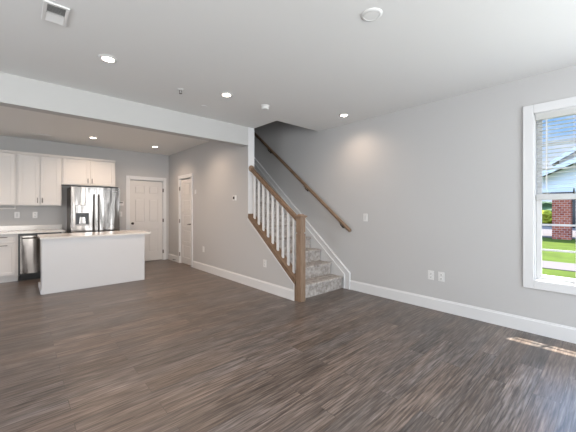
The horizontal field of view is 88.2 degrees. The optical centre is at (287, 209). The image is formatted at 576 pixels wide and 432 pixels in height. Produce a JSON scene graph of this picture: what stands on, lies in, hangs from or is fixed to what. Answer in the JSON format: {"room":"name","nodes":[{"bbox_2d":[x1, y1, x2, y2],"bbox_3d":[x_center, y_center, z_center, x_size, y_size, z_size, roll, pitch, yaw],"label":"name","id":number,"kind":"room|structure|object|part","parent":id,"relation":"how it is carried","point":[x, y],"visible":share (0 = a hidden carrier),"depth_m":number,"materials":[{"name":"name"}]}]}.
{"room":"empty living room","nodes":[
{"label":"empty living room","id":0,"kind":"room"},
{"bbox_2d":[0,135,168,258],"bbox_3d":[-4.807,-1.350,6.340,6.611,5.300,0.150,0,0,-42],"label":"wall","id":1,"kind":"structure","parent":0,"point":[128,163],"depth_m":6.42,"materials":[{"name":"paint"}]},
{"bbox_2d":[0,149,15,205],"bbox_3d":[-5.436,-0.580,5.404,0.741,1.010,0.380,0,0,-42],"label":"upper cabinet","id":2,"kind":"object","parent":1,"relation":"attached to","point":[7,157],"visible":1,"depth_m":5.46,"materials":[{"name":"paint"}]},
{"bbox_3d":[-5.341,-1.062,5.300,0.741,0.045,0.072,0,0,-42],"label":"crown moulding","id":3,"kind":"part","parent":2,"relation":"part of","materials":[{"name":"paint"}]},
{"bbox_2d":[14,212,19,217],"bbox_3d":[-5.283,0.110,5.798,0.076,0.120,0.012,0,0,-42],"label":"light switch","id":4,"kind":"object","parent":1,"relation":"attached to","point":[16,214],"visible":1,"depth_m":5.79,"materials":[{"name":"white plastic"}]},
{"bbox_2d":[33,212,37,217],"bbox_3d":[-5.085,0.112,5.980,0.076,0.120,0.009,0,0,-42],"label":"wall outlet","id":5,"kind":"object","parent":1,"relation":"attached to","point":[35,214],"visible":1,"depth_m":5.98,"materials":[{"name":"white plastic"}]},
{"bbox_2d":[17,151,61,205],"bbox_3d":[-4.913,-0.580,5.880,0.669,1.010,0.380,0,0,-42],"label":"upper cabinet","id":6,"kind":"object","parent":1,"relation":"attached to","point":[38,174],"visible":1,"depth_m":5.75,"materials":[{"name":"paint"}]},
{"bbox_3d":[-4.935,-0.560,5.663,0.300,0.940,0.020,0,0,-42],"label":"door","id":7,"kind":"part","parent":6,"relation":"part of","materials":[{"name":"paint"}]},
{"bbox_3d":[-4.818,-1.062,5.775,0.669,0.045,0.072,0,0,-42],"label":"crown moulding","id":8,"kind":"part","parent":6,"relation":"part of","materials":[{"name":"paint"}]},
{"bbox_3d":[-4.695,-0.560,5.881,0.300,0.940,0.020,0,0,-42],"label":"door","id":9,"kind":"part","parent":6,"relation":"part of","materials":[{"name":"paint"}]},
{"bbox_2d":[61,155,115,187],"bbox_3d":[-4.309,-0.792,6.428,0.958,0.585,0.380,0,0,-42],"label":"upper cabinet","id":10,"kind":"object","parent":1,"relation":"attached to","point":[78,171],"visible":1,"depth_m":6.29,"materials":[{"name":"paint"}]},
{"bbox_3d":[-4.385,-0.772,6.163,0.445,0.515,0.020,0,0,-42],"label":"door","id":11,"kind":"part","parent":10,"relation":"part of","materials":[{"name":"paint"}]},
{"bbox_3d":[-4.214,-1.062,6.323,0.958,0.045,0.072,0,0,-42],"label":"crown moulding","id":12,"kind":"part","parent":10,"relation":"part of","materials":[{"name":"paint"}]},
{"bbox_3d":[-4.038,-0.772,6.478,0.445,0.515,0.020,0,0,-42],"label":"door","id":13,"kind":"part","parent":10,"relation":"part of","materials":[{"name":"paint"}]},
{"bbox_2d":[126,176,165,260],"bbox_3d":[-3.535,0.246,7.431,0.946,2.108,0.146,0,0,-42],"label":"door","id":14,"kind":"structure","parent":1,"relation":"in","point":[145,198],"depth_m":7.47,"materials":[{"name":"white paint"}]},
{"bbox_2d":[169,141,292,289],"bbox_3d":[-1.471,-0.052,6.044,0.114,2.705,4.775,0,0,-42],"label":"wall","id":15,"kind":"structure","parent":0,"point":[221,225],"depth_m":5.76,"materials":[{"name":"paint"}]},
{"bbox_2d":[178,173,192,266],"bbox_3d":[-2.379,0.242,7.013,0.127,2.115,0.797,0,0,-42],"label":"door","id":16,"kind":"structure","parent":15,"relation":"in","point":[185,185],"depth_m":7.04,"materials":[{"name":"white paint"}]},
{"bbox_2d":[168,253,292,300],"bbox_3d":[-1.519,1.225,6.000,0.016,0.150,4.775,0,0,-42],"label":"baseboard","id":17,"kind":"structure","parent":15,"relation":"attached to","point":[287,293],"depth_m":5.12,"materials":[{"name":"white paint"}]},
{"bbox_2d":[248,127,253,213],"bbox_3d":[-0.635,-0.650,5.123,0.126,1.510,0.014,0,0,-42],"label":"trim","id":18,"kind":"structure","parent":15,"relation":"attached to","point":[250,130],"depth_m":5.11,"materials":[{"name":"white paint"}]},
{"bbox_2d":[0,259,575,431],"bbox_3d":[-1.277,1.360,2.454,6.911,0.120,10.650,0,0,-42],"label":"floor","id":19,"kind":"structure","parent":0,"point":[182,347],"depth_m":2.49,"materials":[{"name":"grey wood"}]},
{"bbox_2d":[0,234,17,282],"bbox_3d":[-5.348,0.871,5.309,0.783,0.858,0.640,0,0,-42],"label":"base cabinet","id":20,"kind":"object","parent":19,"relation":"on","point":[8,242],"visible":1,"depth_m":5.29,"materials":[{"name":"paint"}]},
{"bbox_3d":[-5.166,0.527,5.101,0.733,0.145,0.020,0,0,-42],"label":"drawer","id":21,"kind":"part","parent":20,"relation":"part of","materials":[{"name":"paint"}]},
{"bbox_3d":[-5.023,0.895,5.232,0.345,0.560,0.020,0,0,-42],"label":"door","id":22,"kind":"part","parent":20,"relation":"part of","materials":[{"name":"paint"}]},
{"bbox_2d":[0,224,65,234],"bbox_3d":[-5.104,0.378,5.536,1.490,0.125,0.640,0,0,-42],"label":"countertop","id":23,"kind":"structure","parent":20,"relation":"on","point":[22,229],"depth_m":5.76,"materials":[{"name":"stone"}]},
{"bbox_2d":[18,232,61,280],"bbox_3d":[-4.812,0.873,5.771,0.627,0.855,0.646,0,0,-42],"label":"dishwasher","id":24,"kind":"object","parent":19,"relation":"on","point":[29,245],"visible":0.47,"depth_m":5.46,"materials":[{"name":"metal"}]},
{"bbox_3d":[-4.677,1.245,5.627,0.600,0.110,0.020,0,0,-42],"label":"toe panel","id":25,"kind":"part","parent":24,"relation":"part of","materials":[{"name":"black metal"}]},
{"bbox_3d":[-4.633,0.827,5.583,0.594,0.697,0.040,0,0,-42],"label":"door","id":26,"kind":"part","parent":24,"relation":"part of","materials":[{"name":"metal"}]},
{"bbox_2d":[67,185,119,232],"bbox_3d":[-4.105,0.416,6.275,0.838,1.768,0.831,0,0,-42],"label":"refrigerator","id":27,"kind":"object","parent":19,"relation":"on","point":[89,209],"visible":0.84,"depth_m":5.99,"materials":[{"name":"metal"}]},
{"bbox_3d":[-4.053,0.115,5.861,0.234,0.400,0.018,0,0,-42],"label":"dispenser frame","id":28,"kind":"part","parent":27,"relation":"part of","materials":[{"name":"silver metal"}]},
{"bbox_3d":[-4.047,-0.005,5.854,0.210,0.140,0.004,0,0,-42],"label":"control panel","id":29,"kind":"part","parent":27,"relation":"part of","materials":[{"name":"metal"}]},
{"bbox_3d":[-4.058,0.098,5.905,0.410,1.085,0.078,0,0,-42],"label":"door","id":30,"kind":"part","parent":27,"relation":"part of","materials":[{"name":"metal"}]},
{"bbox_3d":[-3.885,0.140,5.964,0.026,0.904,0.076,0,0,-42],"label":"bar handle","id":31,"kind":"part","parent":27,"relation":"part of","materials":[{"name":"silver metal"}]},
{"bbox_3d":[-3.826,0.140,6.018,0.026,0.904,0.076,0,0,-42],"label":"bar handle","id":32,"kind":"part","parent":27,"relation":"part of","materials":[{"name":"silver metal"}]},
{"bbox_3d":[-3.746,0.098,6.188,0.422,1.085,0.078,0,0,-42],"label":"door","id":33,"kind":"part","parent":27,"relation":"part of","materials":[{"name":"metal"}]},
{"bbox_2d":[37,230,150,294],"bbox_3d":[-3.442,0.865,5.350,1.602,0.870,0.861,0,0,-42],"label":"kitchen island","id":34,"kind":"object","parent":19,"relation":"on","point":[69,261],"visible":1,"depth_m":4.96,"materials":[{"name":"paint"}]},
{"bbox_3d":[-3.992,1.265,4.797,0.028,0.070,0.691,0,0,-42],"label":"baseboard","id":35,"kind":"part","parent":34,"relation":"part of","materials":[{"name":"white paint"}]},
{"bbox_2d":[37,230,150,239],"bbox_3d":[-3.442,0.445,5.350,1.602,0.030,0.861,0,0,-42],"label":"island countertop","id":36,"kind":"structure","parent":34,"relation":"on","point":[129,232],"depth_m":5.10,"materials":[{"name":"stone"}]},
{"bbox_2d":[254,157,350,297],"bbox_3d":[-1.003,-0.391,6.351,0.965,3.383,4.950,0,0,-42],"label":"staircase","id":37,"kind":"structure","parent":19,"relation":"on","point":[325,272],"depth_m":5.14,"materials":[{"name":"grey carpet"}]},
{"bbox_2d":[247,165,306,301],"bbox_3d":[-0.209,0.271,4.648,0.142,2.058,1.291,0,0,-42],"label":"stair railing","id":38,"kind":"object","parent":37,"relation":"attached to","point":[296,276],"visible":1,"depth_m":4.49,"materials":[{"name":"brown wood"}]},
{"bbox_3d":[-0.298,0.723,4.654,0.018,1.155,1.162,0,0,-42],"label":"edge moulding","id":39,"kind":"part","parent":38,"relation":"part of","materials":[{"name":"white paint"}]},
{"bbox_3d":[-0.241,0.573,4.688,0.136,1.000,1.159,0,0,-42],"label":"shoe rail","id":40,"kind":"part","parent":38,"relation":"part of","materials":[{"name":"brown wood"}]},
{"bbox_3d":[-0.237,-0.268,4.685,0.060,0.930,1.165,0,0,-42],"label":"handrail","id":41,"kind":"part","parent":38,"relation":"part of","materials":[{"name":"brown wood"}]},
{"bbox_3d":[0.181,0.708,4.221,0.095,1.185,0.095,0,0,-42],"label":"newel post","id":42,"kind":"part","parent":38,"relation":"part of","materials":[{"name":"brown wood"}]},
{"bbox_2d":[0,0,575,155],"bbox_3d":[-1.332,-1.540,2.404,6.761,0.289,10.650,0,0,-42],"label":"ceiling","id":43,"kind":"structure","parent":0,"point":[313,62],"depth_m":2.71,"materials":[{"name":"paint"}]},
{"bbox_2d":[30,133,51,136],"bbox_3d":[-4.633,-1.399,5.580,0.300,0.012,0.120,0,0,-42],"label":"ceiling vent","id":44,"kind":"object","parent":43,"relation":"in","point":[30,133],"visible":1,"depth_m":5.55,"materials":[{"name":"white plastic"}]},
{"bbox_2d":[41,0,69,27],"bbox_3d":[-1.668,-1.399,2.133,0.145,0.012,0.270,0,0,-42],"label":"ceiling vent","id":45,"kind":"object","parent":43,"relation":"in","point":[54,13],"visible":1,"depth_m":2.12,"materials":[{"name":"white plastic"}]},
{"bbox_2d":[98,54,117,62],"bbox_3d":[-1.676,-1.400,2.770,0.160,0.010,0.160,0,0,-42],"label":"recessed light","id":46,"kind":"object","parent":43,"relation":"in","point":[104,57],"visible":1,"depth_m":2.75,"materials":[{"name":"white plastic"}]},
{"bbox_2d":[0,72,247,146],"bbox_3d":[-2.775,-1.252,3.290,5.518,0.307,0.150,0,0,-42],"label":"beam","id":47,"kind":"structure","parent":43,"relation":"attached to","point":[18,92],"depth_m":3.69,"materials":[{"name":"paint"}]},
{"bbox_2d":[220,92,232,96],"bbox_3d":[-0.752,-1.400,3.637,0.160,0.010,0.160,0,0,-42],"label":"recessed light","id":48,"kind":"object","parent":43,"relation":"in","point":[223,94],"visible":1,"depth_m":3.62,"materials":[{"name":"white plastic"}]},
{"bbox_2d":[260,104,269,110],"bbox_3d":[-0.312,-1.380,4.042,0.124,0.050,0.124,0,0,-42],"label":"smoke detector","id":49,"kind":"object","parent":43,"relation":"attached to","point":[264,107],"visible":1,"depth_m":4.00,"materials":[{"name":"white plastic"}]},
{"bbox_2d":[339,113,348,116],"bbox_3d":[0.834,-1.400,4.427,0.160,0.010,0.160,0,0,-42],"label":"recessed light","id":50,"kind":"object","parent":43,"relation":"in","point":[342,114],"visible":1,"depth_m":4.42,"materials":[{"name":"white plastic"}]},
{"bbox_2d":[254,65,575,327],"bbox_3d":[1.226,-1.350,4.728,0.150,5.300,10.650,0,0,-42],"label":"wall","id":51,"kind":"structure","parent":0,"point":[438,184],"depth_m":3.87,"materials":[{"name":"paint"}]},
{"bbox_2d":[254,132,350,231],"bbox_3d":[-0.114,-0.980,6.013,0.102,2.690,3.390,0,0,-42],"label":"wall handrail","id":52,"kind":"object","parent":51,"relation":"attached to","point":[343,225],"visible":0.75,"depth_m":5.43,"materials":[{"name":"brown wood"}]},
{"bbox_2d":[363,214,367,220],"bbox_3d":[1.204,0.126,4.631,0.012,0.120,0.076,0,0,-42],"label":"light switch","id":53,"kind":"object","parent":51,"relation":"attached to","point":[365,216],"visible":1,"depth_m":4.63,"materials":[{"name":"white plastic"}]},
{"bbox_2d":[428,270,433,279],"bbox_3d":[1.872,0.862,3.898,0.009,0.120,0.076,0,0,-42],"label":"wall outlet","id":54,"kind":"object","parent":51,"relation":"attached to","point":[430,273],"visible":1,"depth_m":3.90,"materials":[{"name":"white plastic"}]},
{"bbox_2d":[438,272,443,281],"bbox_3d":[1.959,0.862,3.802,0.009,0.120,0.076,0,0,-42],"label":"wall outlet","id":55,"kind":"object","parent":51,"relation":"attached to","point":[440,274],"visible":1,"depth_m":3.80,"materials":[{"name":"white plastic"}]},
{"bbox_2d":[350,280,575,343],"bbox_3d":[2.827,1.225,2.842,0.016,0.150,5.405,0,0,-42],"label":"baseboard","id":56,"kind":"structure","parent":51,"relation":"attached to","point":[543,328],"depth_m":3.50,"materials":[{"name":"white paint"}]},
{"bbox_2d":[523,96,575,294],"bbox_3d":[2.936,-0.133,2.830,0.170,1.925,1.090,0,0,-42],"label":"window","id":57,"kind":"structure","parent":51,"relation":"in","point":[533,278],"depth_m":3.12,"materials":[{"name":"white paint"}]},
{"bbox_3d":[2.958,-0.553,2.849,0.030,0.876,0.882,0,0,-42],"label":"sash","id":58,"kind":"part","parent":57,"relation":"part of","materials":[{"name":"plastic"}]},
{"bbox_2d":[536,107,575,199],"bbox_3d":[2.897,-0.546,2.794,0.072,0.892,0.878,0,0,-42],"label":"window blind","id":59,"kind":"object","parent":57,"relation":"attached to","point":[570,111],"visible":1,"depth_m":3.00,"materials":[{"name":"white plastic"}]},
{"bbox_3d":[2.902,-0.961,2.799,0.058,0.062,0.878,0,0,-42],"label":"head rail","id":60,"kind":"part","parent":59,"relation":"part of","materials":[{"name":"white plastic"}]},
{"bbox_3d":[2.903,-0.129,2.799,0.048,0.058,0.870,0,0,-42],"label":"rail","id":61,"kind":"part","parent":59,"relation":"part of","materials":[{"name":"white plastic"}]},
{"bbox_3d":[2.933,0.290,2.826,0.030,0.871,0.882,0,0,-42],"label":"sash","id":62,"kind":"part","parent":57,"relation":"part of","materials":[{"name":"plastic"}]},
{"label":"outside","id":63,"kind":"structure","parent":0,"visible":0},
{"bbox_2d":[542,237,575,278],"bbox_3d":[27.445,1.800,24.934,65.839,0.300,90.000,0,0,-42],"label":"ground","id":64,"kind":"structure","parent":63,"point":[547,243],"depth_m":10.89,"materials":[{"name":"green plant"}]},
{"bbox_2d":[542,210,551,223],"bbox_3d":[26.243,0.973,30.556,2.245,1.891,2.594,0,0,-42],"label":"shrub","id":65,"kind":"object","parent":64,"relation":"on","point":[546,214],"visible":0.26,"depth_m":29.79,"materials":[{"name":"green plant"}]},
{"bbox_2d":[542,201,551,211],"bbox_3d":[33.639,0.280,43.351,4.928,3.732,12.877,0,0,-42],"label":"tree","id":66,"kind":"object","parent":64,"relation":"on","point":[546,205],"visible":0.05,"depth_m":40.12,"materials":[{"name":"green plant"}]},
{"bbox_2d":[543,147,575,227],"bbox_3d":[28.054,-3.225,22.954,28.600,9.750,12.850,0,0,-42],"label":"house","id":67,"kind":"structure","parent":64,"relation":"on","point":[562,186],"depth_m":16.68,"materials":[{"name":"grey"}]},
{"bbox_3d":[24.860,0.375,26.099,0.100,2.550,1.400,0,0,-42],"label":"garage door","id":68,"kind":"part","parent":67,"relation":"part of","materials":[{"name":"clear glass"}]},
{"bbox_2d":[550,192,572,239],"bbox_3d":[15.301,0.350,16.596,0.930,2.600,0.930,0,0,-42],"label":"brick pier","id":69,"kind":"structure","parent":64,"relation":"on","point":[561,209],"depth_m":16.30,"materials":[{"name":"brick"}]},
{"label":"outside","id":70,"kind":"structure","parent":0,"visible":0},
{"bbox_2d":[542,226,575,238],"bbox_3d":[23.935,1.640,19.719,16.050,0.020,21.000,0,0,-42],"label":"driveway","id":71,"kind":"structure","parent":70,"point":[546,230],"depth_m":21.01,"materials":[{"name":"concrete"}]},
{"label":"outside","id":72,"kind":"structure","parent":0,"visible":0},
{"bbox_2d":[542,260,575,271],"bbox_3d":[8.623,1.640,7.834,1.500,0.020,80.000,0,0,-42],"label":"sidewalk","id":73,"kind":"structure","parent":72,"point":[545,264],"depth_m":8.49,"materials":[{"name":"concrete"}]}
]}

